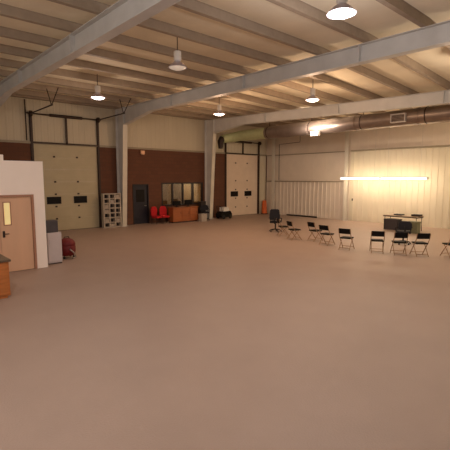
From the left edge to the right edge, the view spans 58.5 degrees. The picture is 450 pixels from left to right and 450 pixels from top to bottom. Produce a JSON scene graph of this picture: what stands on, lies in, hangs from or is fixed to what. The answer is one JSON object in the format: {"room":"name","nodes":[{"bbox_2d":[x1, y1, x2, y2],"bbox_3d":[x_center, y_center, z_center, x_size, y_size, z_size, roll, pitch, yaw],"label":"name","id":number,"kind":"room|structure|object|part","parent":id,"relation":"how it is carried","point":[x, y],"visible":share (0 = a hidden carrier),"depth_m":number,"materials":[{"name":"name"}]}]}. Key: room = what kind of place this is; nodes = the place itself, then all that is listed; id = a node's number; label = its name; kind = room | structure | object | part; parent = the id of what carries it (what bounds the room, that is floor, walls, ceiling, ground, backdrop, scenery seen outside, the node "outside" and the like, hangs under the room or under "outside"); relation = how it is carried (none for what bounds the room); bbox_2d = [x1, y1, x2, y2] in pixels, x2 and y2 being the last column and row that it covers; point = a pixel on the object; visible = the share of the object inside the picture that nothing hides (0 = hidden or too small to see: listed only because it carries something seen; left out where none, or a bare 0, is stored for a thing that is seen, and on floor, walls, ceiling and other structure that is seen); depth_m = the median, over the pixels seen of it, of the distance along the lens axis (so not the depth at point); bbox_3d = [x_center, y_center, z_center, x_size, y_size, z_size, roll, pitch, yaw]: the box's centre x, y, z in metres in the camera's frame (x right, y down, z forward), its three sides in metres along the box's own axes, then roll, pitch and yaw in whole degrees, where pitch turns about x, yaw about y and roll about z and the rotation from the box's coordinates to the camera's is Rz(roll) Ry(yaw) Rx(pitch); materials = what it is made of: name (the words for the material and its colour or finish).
{"room":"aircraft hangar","nodes":[
{"label":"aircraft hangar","id":0,"kind":"room"},
{"bbox_2d":[0,160,47,267],"bbox_3d":[-9.254,-0.210,10.962,6.930,3.070,4.400,-6,9,-42],"label":"wall partition","id":1,"kind":"structure","parent":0,"point":[16,177],"depth_m":11.33,"materials":[{"name":"paint"}]},
{"bbox_2d":[0,194,37,271],"bbox_3d":[-6.110,0.261,10.941,1.770,2.140,0.172,-6,9,-42],"label":"door","id":2,"kind":"structure","parent":1,"relation":"in","point":[17,214],"depth_m":11.23,"materials":[{"name":"paint"}]},
{"bbox_3d":[-5.958,-0.309,10.991,0.200,0.650,0.025,-6,9,-42],"label":"window trim","id":3,"kind":"part","parent":2,"relation":"part of","materials":[{"name":"paint"}]},
{"bbox_2d":[0,96,266,225],"bbox_3d":[-8.174,-2.909,19.624,30.500,6.420,0.230,-6,9,-42],"label":"wall","id":4,"kind":"structure","parent":0,"point":[174,147],"depth_m":22.47,"materials":[{"name":"brown brick"}]},
{"bbox_2d":[24,99,26,139],"bbox_3d":[-9.094,-4.798,18.340,0.055,1.830,0.055,-2,7,-20],"label":"conduit","id":5,"kind":"object","parent":4,"relation":"attached to","point":[24,99],"visible":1,"depth_m":18.31,"materials":[{"name":"metal"}]},
{"bbox_2d":[26,87,130,230],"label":"door","id":6,"kind":"structure","parent":4,"relation":"in","point":[70,193],"depth_m":20.08,"materials":[{"name":"beige metal"}]},
{"bbox_2d":[132,184,149,224],"bbox_3d":[-4.827,-1.190,22.876,1.030,2.250,0.230,-6,9,-42],"label":"door","id":7,"kind":"structure","parent":4,"relation":"in","point":[140,191],"depth_m":22.86,"materials":[{"name":"grey metal"}]},
{"bbox_2d":[161,182,202,205],"bbox_3d":[-2.619,-1.929,24.759,3.130,1.380,0.165,-6,9,-42],"label":"window","id":8,"kind":"structure","parent":4,"relation":"in","point":[185,190],"depth_m":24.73,"materials":[{"name":"clear glass"}]},
{"bbox_2d":[163,184,167,200],"bbox_3d":[-3.593,-1.945,23.971,0.478,0.995,0.015,-6,9,-42],"label":"blind","id":9,"kind":"object","parent":8,"relation":"attached to","point":[165,194],"depth_m":24.00,"materials":[{"name":"beige fabric"}]},
{"bbox_2d":[173,184,179,198],"bbox_3d":[-2.951,-2.037,24.544,0.546,0.945,0.015,-6,9,-42],"label":"blind","id":10,"kind":"object","parent":8,"relation":"attached to","point":[176,188],"depth_m":24.53,"materials":[{"name":"beige fabric"}]},
{"bbox_2d":[184,184,190,199],"bbox_3d":[-2.386,-2.047,25.059,0.614,1.045,0.015,-6,9,-42],"label":"blind","id":11,"kind":"object","parent":8,"relation":"attached to","point":[186,194],"depth_m":25.09,"materials":[{"name":"beige fabric"}]},
{"bbox_2d":[194,184,199,201],"bbox_3d":[-1.770,-2.062,25.618,0.478,1.145,0.015,-6,9,-42],"label":"blind","id":12,"kind":"object","parent":8,"relation":"attached to","point":[197,193],"depth_m":25.59,"materials":[{"name":"beige fabric"}]},
{"bbox_2d":[225,141,261,215],"bbox_3d":[1.248,-3.259,27.969,3.550,5.177,0.330,-6,9,-42],"label":"door","id":13,"kind":"structure","parent":4,"relation":"in","point":[240,175],"depth_m":28.09,"materials":[{"name":"beige metal"}]},
{"bbox_3d":[2.751,-2.930,29.448,0.680,4.180,0.022,-6,9,-42],"label":"corner panel","id":14,"kind":"part","parent":4,"relation":"part of","materials":[{"name":"white metal"}]},
{"bbox_2d":[0,213,449,449],"bbox_3d":[0.277,1.454,10.813,30.600,0.200,31.300,-6,9,-42],"label":"floor","id":15,"kind":"structure","parent":0,"point":[234,333],"depth_m":6.36,"materials":[{"name":"concrete"}]},
{"bbox_2d":[0,254,10,298],"bbox_3d":[-5.544,1.184,8.598,1.560,0.850,1.000,-6,9,-42],"label":"wooden desk","id":16,"kind":"object","parent":15,"relation":"on","point":[5,292],"visible":1,"depth_m":8.68,"materials":[{"name":"orange wood"}]},
{"bbox_3d":[-4.959,1.196,8.496,0.670,0.690,0.018,-6,9,-42],"label":"panel","id":17,"kind":"part","parent":16,"relation":"part of","materials":[{"name":"orange wood"}]},
{"bbox_2d":[46,231,62,263],"bbox_3d":[-5.305,0.688,12.370,0.420,0.960,0.502,-6,9,-42],"label":"base cabinet","id":18,"kind":"object","parent":15,"relation":"on","point":[54,240],"visible":0.88,"depth_m":12.19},
{"bbox_2d":[46,219,57,232],"bbox_3d":[-5.352,0.037,12.256,0.400,0.360,0.355,-6,9,-42],"label":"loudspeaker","id":19,"kind":"object","parent":18,"relation":"on","point":[51,225],"visible":0.57,"depth_m":12.14,"materials":[{"name":"grey plastic"}]},
{"bbox_2d":[62,236,76,258],"bbox_3d":[-5.138,0.729,13.118,0.540,0.702,0.652,-6,9,-42],"label":"air compressor","id":20,"kind":"object","parent":15,"relation":"on","point":[68,244],"visible":0.77,"depth_m":12.96,"materials":[{"name":"red plastic"}]},
{"bbox_3d":[-5.175,0.821,13.171,0.540,0.330,0.540,-6,9,-42],"label":"tank","id":21,"kind":"part","parent":20,"relation":"part of","materials":[{"name":"red plastic"}]},
{"bbox_2d":[0,0,180,106],"bbox_3d":[-0.824,-1.354,7.283,0.340,6.197,28.063,-6,9,-42],"label":"steel arch","id":22,"kind":"object","parent":15,"relation":"on","point":[123,15],"visible":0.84,"depth_m":9.67,"materials":[{"name":"grey metal"}]},
{"bbox_3d":[-6.843,-4.968,13.553,0.260,0.440,0.024,-6,9,-42],"label":"splice plate","id":23,"kind":"part","parent":22,"relation":"part of","materials":[{"name":"metal"}]},
{"bbox_3d":[-3.823,-4.580,10.240,0.260,0.440,0.024,-6,9,-42],"label":"splice plate","id":24,"kind":"part","parent":22,"relation":"part of","materials":[{"name":"metal"}]},
{"bbox_2d":[101,193,121,227],"bbox_3d":[-5.995,-0.769,21.216,1.010,1.800,0.280,-6,9,-42],"label":"rack","id":25,"kind":"object","parent":15,"relation":"on","point":[114,208],"visible":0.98,"depth_m":21.17,"materials":[{"name":"metal"}]},
{"bbox_2d":[150,206,161,219],"bbox_3d":[-3.898,-0.553,22.894,0.500,0.981,0.460,5,8,36],"label":"upholstered chair","id":26,"kind":"object","parent":15,"relation":"on","point":[153,210],"visible":1,"depth_m":22.90,"materials":[{"name":"red fabric"}]},
{"bbox_3d":[-4.071,-0.796,22.994,0.070,0.520,0.460,5,8,36],"label":"backrest","id":27,"kind":"part","parent":26,"relation":"part of","materials":[{"name":"red fabric"}]},
{"bbox_2d":[159,206,169,222],"bbox_3d":[-3.489,-0.588,23.195,0.460,0.981,0.500,-4,8,-33],"label":"upholstered chair","id":28,"kind":"object","parent":15,"relation":"on","point":[162,210],"visible":0.91,"depth_m":23.27,"materials":[{"name":"red fabric"}]},
{"bbox_3d":[-3.608,-0.837,23.346,0.460,0.520,0.070,-4,8,-33],"label":"backrest","id":29,"kind":"part","parent":28,"relation":"part of","materials":[{"name":"red fabric"}]},
{"bbox_2d":[167,206,198,222],"bbox_3d":[-2.485,-0.641,23.989,1.900,0.900,0.590,-6,9,-42],"label":"desk","id":30,"kind":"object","parent":15,"relation":"on","point":[182,213],"depth_m":23.66,"materials":[{"name":"brown wood"}]},
{"bbox_2d":[173,201,180,206],"bbox_3d":[-2.836,-1.233,23.633,0.180,0.360,0.550,6,9,42],"label":"monitor","id":31,"kind":"object","parent":30,"relation":"on","point":[175,203],"visible":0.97,"depth_m":23.57,"materials":[{"name":"black plastic"}]},
{"bbox_3d":[-2.754,-0.584,23.416,0.560,0.760,0.022,-6,9,-42],"label":"door","id":32,"kind":"part","parent":30,"relation":"part of","materials":[{"name":"brown wood"}]},
{"bbox_2d":[167,206,198,207],"bbox_3d":[-2.485,-1.068,23.939,1.900,0.040,0.590,-6,9,-42],"label":"countertop","id":33,"kind":"structure","parent":30,"relation":"on","point":[180,206],"depth_m":23.76,"materials":[{"name":"brown wood"}]},
{"bbox_3d":[-2.316,-0.630,23.810,0.560,0.760,0.022,-6,9,-42],"label":"door","id":34,"kind":"part","parent":30,"relation":"part of","materials":[{"name":"brown wood"}]},
{"bbox_2d":[184,200,191,206],"bbox_3d":[-2.218,-1.321,24.214,0.500,0.400,0.180,-4,8,-33],"label":"monitor","id":35,"kind":"object","parent":30,"relation":"on","point":[186,202],"visible":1,"depth_m":24.16,"materials":[{"name":"black plastic"}]},
{"bbox_3d":[-1.879,-0.676,24.203,0.560,0.760,0.022,-6,9,-42],"label":"door","id":36,"kind":"part","parent":30,"relation":"part of","materials":[{"name":"brown wood"}]},
{"bbox_2d":[198,201,205,218],"bbox_3d":[-1.453,-0.928,25.432,0.430,1.135,0.330,-6,9,-42],"label":"tub","id":37,"kind":"object","parent":15,"relation":"on","point":[200,203],"visible":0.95,"depth_m":25.30,"materials":[{"name":"black plastic"}]},
{"bbox_2d":[198,213,206,221],"bbox_3d":[-1.348,-0.455,24.321,0.450,0.455,0.330,-6,9,-42],"label":"tub","id":38,"kind":"object","parent":15,"relation":"on","point":[202,217],"visible":1,"depth_m":24.20,"materials":[{"name":"plastic"}]},
{"bbox_2d":[200,205,209,219],"bbox_3d":[-1.248,-0.762,24.927,0.618,0.917,0.648,-1,7,-11],"label":"office chair","id":39,"kind":"object","parent":15,"relation":"on","point":[202,207],"visible":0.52,"depth_m":25.09,"materials":[{"name":"black fabric"}]},
{"bbox_3d":[-1.299,-1.089,25.154,0.500,0.320,0.070,-1,7,-11],"label":"backrest","id":40,"kind":"part","parent":39,"relation":"part of","materials":[{"name":"black fabric"}]},
{"bbox_2d":[216,206,231,218],"bbox_3d":[-0.066,-0.832,25.987,0.560,0.810,1.020,6,9,42],"label":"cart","id":41,"kind":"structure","parent":15,"relation":"on","point":[224,212],"depth_m":25.78,"materials":[{"name":"black plastic"}]},
{"bbox_3d":[-0.046,-1.030,25.986,0.400,0.270,0.480,6,9,42],"label":"tank","id":42,"kind":"part","parent":41,"relation":"part of","materials":[{"name":"white plastic"}]},
{"bbox_2d":[261,199,267,213],"bbox_3d":[2.866,-1.335,29.282,0.480,1.049,0.480,-6,9,-42],"label":"drum","id":43,"kind":"object","parent":15,"relation":"on","point":[264,203],"visible":0.98,"depth_m":29.14,"materials":[{"name":"orange plastic"}]},
{"bbox_2d":[271,138,274,208],"bbox_3d":[3.497,-3.831,28.818,0.205,6.116,0.300,-6,9,-42],"label":"steel post","id":44,"kind":"object","parent":15,"relation":"on","point":[273,140],"visible":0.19,"depth_m":28.80,"materials":[{"name":"white metal"}]},
{"bbox_2d":[269,209,281,231],"bbox_3d":[2.450,-0.230,19.518,0.618,1.117,0.648,2,7,15],"label":"office chair","id":45,"kind":"object","parent":15,"relation":"on","point":[274,213],"visible":0.97,"depth_m":19.22,"materials":[{"name":"black fabric"}]},
{"bbox_3d":[2.378,-0.496,19.226,0.500,0.520,0.070,2,7,15],"label":"backrest","id":46,"kind":"part","parent":45,"relation":"part of","materials":[{"name":"black fabric"}]},
{"bbox_2d":[115,20,449,226],"bbox_3d":[3.698,-1.829,11.349,0.340,6.197,28.063,-6,9,-42],"label":"steel arch","id":47,"kind":"object","parent":15,"relation":"on","point":[436,35],"visible":0.94,"depth_m":12.88,"materials":[{"name":"grey metal"}]},
{"bbox_3d":[-5.171,-5.615,20.768,0.260,0.830,0.030,-6,9,-42],"label":"knee plate","id":48,"kind":"part","parent":47,"relation":"part of","materials":[{"name":"metal"}]},
{"bbox_3d":[-2.322,-5.443,17.620,0.260,0.440,0.024,-6,9,-42],"label":"splice plate","id":49,"kind":"part","parent":47,"relation":"part of","materials":[{"name":"metal"}]},
{"bbox_3d":[0.699,-5.056,14.307,0.260,0.440,0.024,-6,9,-42],"label":"splice plate","id":50,"kind":"part","parent":47,"relation":"part of","materials":[{"name":"metal"}]},
{"bbox_3d":[3.719,-4.668,10.994,0.260,0.440,0.024,-6,9,-42],"label":"splice plate","id":51,"kind":"part","parent":47,"relation":"part of","materials":[{"name":"metal"}]},
{"bbox_2d":[276,218,288,235],"bbox_3d":[2.600,0.102,18.094,0.533,0.786,0.455,-1,7,-8],"label":"folding chair","id":52,"kind":"object","parent":15,"relation":"on","point":[278,220],"visible":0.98,"depth_m":17.92,"materials":[{"name":"black plastic"}]},
{"bbox_2d":[286,221,301,239],"bbox_3d":[2.917,0.226,17.032,0.533,0.786,0.455,-3,7,-21],"label":"folding chair","id":53,"kind":"object","parent":15,"relation":"on","point":[289,223],"visible":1,"depth_m":16.90,"materials":[{"name":"black plastic"}]},
{"bbox_2d":[286,214,316,217],"bbox_3d":[5.181,-0.621,27.265,0.130,0.100,2.502,-6,9,-42],"label":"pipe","id":54,"kind":"object","parent":15,"relation":"on","point":[286,214],"visible":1,"depth_m":27.17,"materials":[{"name":"black metal"}]},
{"bbox_2d":[307,222,322,241],"bbox_3d":[3.741,0.261,16.732,0.533,0.786,0.455,-4,8,-29],"label":"folding chair","id":55,"kind":"object","parent":15,"relation":"on","point":[310,224],"visible":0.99,"depth_m":16.61,"materials":[{"name":"black plastic"}]},
{"bbox_2d":[318,225,334,245],"bbox_3d":[3.977,0.382,15.703,0.533,0.786,0.455,-6,9,-41],"label":"folding chair","id":56,"kind":"object","parent":15,"relation":"on","point":[321,227],"visible":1,"depth_m":15.57,"materials":[{"name":"black plastic"}]},
{"bbox_3d":[3.811,0.102,15.525,0.093,0.190,0.410,-6,9,-41],"label":"backrest","id":57,"kind":"part","parent":56,"relation":"part of","materials":[{"name":"black plastic"}]},
{"bbox_2d":[204,90,449,218],"bbox_3d":[8.220,-2.305,15.416,0.340,6.197,28.063,-6,9,-42],"label":"steel arch","id":58,"kind":"object","parent":15,"relation":"on","point":[212,127],"visible":0.89,"depth_m":19.91,"materials":[{"name":"grey metal"}]},
{"bbox_2d":[342,131,348,220],"bbox_3d":[7.423,-3.186,24.527,0.205,5.832,0.300,-6,9,-42],"label":"steel post","id":59,"kind":"object","parent":15,"relation":"on","point":[347,132],"visible":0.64,"depth_m":24.50,"materials":[{"name":"white metal"}]},
{"bbox_2d":[338,228,354,249],"bbox_3d":[4.437,0.500,14.690,0.455,0.786,0.533,5,8,36],"label":"folding chair","id":60,"kind":"object","parent":15,"relation":"on","point":[342,231],"visible":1,"depth_m":14.55,"materials":[{"name":"black plastic"}]},
{"bbox_3d":[4.306,0.225,14.479,0.410,0.190,0.093,5,8,36],"label":"backrest","id":61,"kind":"part","parent":60,"relation":"part of","materials":[{"name":"black plastic"}]},
{"bbox_3d":[4.456,0.462,14.711,0.400,0.045,0.390,5,8,36],"label":"seat","id":62,"kind":"part","parent":60,"relation":"part of","materials":[{"name":"black plastic"}]},
{"bbox_2d":[369,231,384,252],"bbox_3d":[5.323,0.573,14.064,0.455,0.786,0.533,2,7,17],"label":"folding chair","id":63,"kind":"object","parent":15,"relation":"on","point":[373,233],"visible":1,"depth_m":13.87,"materials":[{"name":"black plastic"}]},
{"bbox_3d":[5.332,0.535,14.090,0.400,0.045,0.390,2,7,17],"label":"seat","id":64,"kind":"part","parent":63,"relation":"part of","materials":[{"name":"black plastic"}]},
{"bbox_3d":[5.260,0.302,13.820,0.410,0.190,0.093,2,7,17],"label":"backrest","id":65,"kind":"part","parent":63,"relation":"part of","materials":[{"name":"black plastic"}]},
{"bbox_2d":[384,218,401,229],"bbox_3d":[8.543,-0.048,20.495,0.530,0.535,0.730,-6,9,-42],"label":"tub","id":66,"kind":"object","parent":15,"relation":"on","point":[390,223],"visible":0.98,"depth_m":20.31,"materials":[{"name":"grey plastic"}]},
{"bbox_2d":[390,232,408,255],"bbox_3d":[5.935,0.616,13.700,0.455,0.786,0.533,1,7,9],"label":"folding chair","id":67,"kind":"object","parent":15,"relation":"on","point":[396,234],"visible":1,"depth_m":13.51,"materials":[{"name":"black plastic"}]},
{"bbox_3d":[5.940,0.577,13.726,0.400,0.045,0.390,1,7,9],"label":"seat","id":68,"kind":"part","parent":67,"relation":"part of","materials":[{"name":"black plastic"}]},
{"bbox_3d":[5.901,0.345,13.449,0.410,0.190,0.093,1,7,9],"label":"backrest","id":69,"kind":"part","parent":67,"relation":"part of","materials":[{"name":"black plastic"}]},
{"bbox_2d":[383,214,423,230],"bbox_3d":[8.879,-0.109,20.115,0.760,0.746,1.740,-6,9,-42],"label":"folding table","id":70,"kind":"object","parent":15,"relation":"on","point":[388,215],"visible":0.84,"depth_m":19.77,"materials":[{"name":"laminate"}]},
{"bbox_2d":[395,221,412,244],"bbox_3d":[7.045,0.293,15.864,0.618,0.927,0.648,2,7,15],"label":"office chair","id":71,"kind":"object","parent":15,"relation":"on","point":[403,226],"visible":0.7,"depth_m":15.57,"materials":[{"name":"black fabric"}]},
{"bbox_3d":[7.048,0.273,15.877,0.500,0.090,0.500,2,7,15],"label":"seat","id":72,"kind":"part","parent":71,"relation":"part of","materials":[{"name":"black fabric"}]},
{"bbox_3d":[6.974,0.026,15.572,0.500,0.330,0.070,2,7,15],"label":"backrest","id":73,"kind":"part","parent":71,"relation":"part of","materials":[{"name":"black fabric"}]},
{"bbox_2d":[409,221,420,233],"bbox_3d":[8.924,0.112,19.041,0.430,0.555,0.530,-6,9,-42],"label":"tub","id":74,"kind":"object","parent":15,"relation":"on","point":[416,225],"visible":0.7,"depth_m":18.84,"materials":[{"name":"plastic"}]},
{"bbox_2d":[409,233,430,256],"bbox_3d":[6.555,0.639,13.504,0.455,0.786,0.533,0,7,2],"label":"folding chair","id":75,"kind":"object","parent":15,"relation":"on","point":[419,235],"visible":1,"depth_m":13.34,"materials":[{"name":"black plastic"}]},
{"bbox_3d":[6.556,0.600,13.531,0.400,0.045,0.390,0,7,2],"label":"seat","id":76,"kind":"part","parent":75,"relation":"part of","materials":[{"name":"black plastic"}]},
{"bbox_3d":[6.549,0.368,13.251,0.410,0.190,0.093,0,7,2],"label":"backrest","id":77,"kind":"part","parent":75,"relation":"part of","materials":[{"name":"black plastic"}]},
{"bbox_2d":[440,240,449,257],"bbox_3d":[7.478,0.669,13.249,0.455,0.786,0.533,-1,7,-6],"label":"folding chair","id":78,"kind":"object","parent":15,"relation":"on","point":[448,243],"visible":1,"depth_m":13.22,"materials":[{"name":"black plastic"}]},
{"bbox_2d":[0,0,449,127],"bbox_3d":[1.245,-4.187,9.039,30.550,1.723,28.340,-6,9,-42],"label":"ceiling","id":79,"kind":"structure","parent":0,"point":[219,40],"depth_m":11.91,"materials":[{"name":"metal"}]},
{"bbox_2d":[91,75,104,99],"bbox_3d":[-4.632,-5.026,14.612,0.520,0.890,0.520,-6,9,-42],"label":"lamp","id":80,"kind":"object","parent":79,"relation":"hanging from","point":[97,95],"visible":1,"depth_m":14.54,"materials":[{"name":"white plastic"}]},
{"bbox_2d":[168,37,186,70],"bbox_3d":[-1.256,-4.559,10.614,0.520,0.890,0.520,-6,9,-42],"label":"lamp","id":81,"kind":"object","parent":79,"relation":"hanging from","point":[177,65],"visible":1,"depth_m":10.54,"materials":[{"name":"white plastic"}]},
{"bbox_2d":[214,105,224,115],"bbox_3d":[-0.265,-5.470,18.405,0.520,0.890,0.520,-6,9,-42],"label":"lamp","id":82,"kind":"object","parent":79,"relation":"hanging from","point":[219,112],"visible":0.99,"depth_m":18.33,"materials":[{"name":"white metal"}]},
{"bbox_2d":[306,88,318,101],"bbox_3d":[3.283,-5.075,15.031,0.520,0.890,0.520,-6,9,-42],"label":"lamp","id":83,"kind":"object","parent":79,"relation":"hanging from","point":[312,98],"visible":1,"depth_m":14.96,"materials":[{"name":"white plastic"}]},
{"bbox_2d":[218,104,449,148],"bbox_3d":[9.318,-4.566,15.947,1.574,1.626,27.740,-6,9,-42],"label":"ventilation duct","id":84,"kind":"object","parent":79,"relation":"hanging from","point":[439,113],"visible":0.91,"depth_m":19.83,"materials":[{"name":"metal"}]},
{"bbox_2d":[310,131,319,136],"bbox_3d":[4.755,-4.827,21.088,0.280,0.330,0.480,-6,9,-42],"label":"floodlight","id":85,"kind":"object","parent":84,"relation":"attached to","point":[312,133],"visible":1,"depth_m":20.97,"materials":[{"name":"metal"}]},
{"bbox_2d":[390,113,406,122],"bbox_3d":[7.660,-4.726,17.772,0.150,0.380,0.660,-6,9,-42],"label":"grille","id":86,"kind":"object","parent":84,"relation":"attached to","point":[400,117],"visible":1,"depth_m":17.74,"materials":[{"name":"metal"}]},
{"bbox_2d":[326,0,356,19],"bbox_3d":[2.073,-4.149,7.109,0.520,0.890,0.520,-6,9,-42],"label":"lamp","id":87,"kind":"object","parent":79,"relation":"hanging from","point":[342,10],"visible":1,"depth_m":7.05,"materials":[{"name":"white glass"}]},
{"bbox_2d":[340,140,379,178],"bbox_3d":[7.711,-4.366,22.791,0.180,3.519,2.480,-6,9,-42],"label":"fluorescent light","id":88,"kind":"object","parent":79,"relation":"hanging from","point":[347,140],"visible":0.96,"depth_m":22.94,"materials":[{"name":"white plastic"}]},
{"bbox_2d":[380,129,428,178],"bbox_3d":[9.382,-4.097,20.964,0.180,3.409,2.480,-6,9,-42],"label":"fluorescent light","id":89,"kind":"object","parent":79,"relation":"hanging from","point":[420,177],"visible":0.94,"depth_m":21.05,"materials":[{"name":"white plastic"}]},
{"bbox_2d":[266,122,449,228],"bbox_3d":[12.462,-2.880,19.377,0.340,6.420,28.300,-6,9,-42],"label":"wall","id":90,"kind":"structure","parent":0,"point":[308,172],"depth_m":23.77,"materials":[{"name":"white metal"}]},
{"bbox_3d":[5.330,-4.967,27.062,0.072,4.060,6.650,-6,9,-42],"label":"smooth panel","id":91,"kind":"part","parent":90,"relation":"part of","materials":[{"name":"white paint"}]},
{"bbox_3d":[5.314,-1.777,27.421,0.085,2.360,6.650,-6,9,-42],"label":"ribbed panel","id":92,"kind":"part","parent":90,"relation":"part of","materials":[{"name":"beige metal"}]},
{"bbox_3d":[5.254,-2.957,27.262,0.080,0.060,6.600,-6,9,-42],"label":"cap trim","id":93,"kind":"part","parent":90,"relation":"part of","materials":[{"name":"white metal"}]},
{"bbox_3d":[14.812,-1.472,16.897,0.082,4.200,21.250,-6,9,-42],"label":"ribbed panel","id":94,"kind":"part","parent":90,"relation":"part of","materials":[{"name":"white metal"}]},
{"bbox_3d":[14.827,-4.662,16.537,0.072,2.220,21.250,-6,9,-42],"label":"smooth panel","id":95,"kind":"part","parent":90,"relation":"part of","materials":[{"name":"white metal"}]}
]}

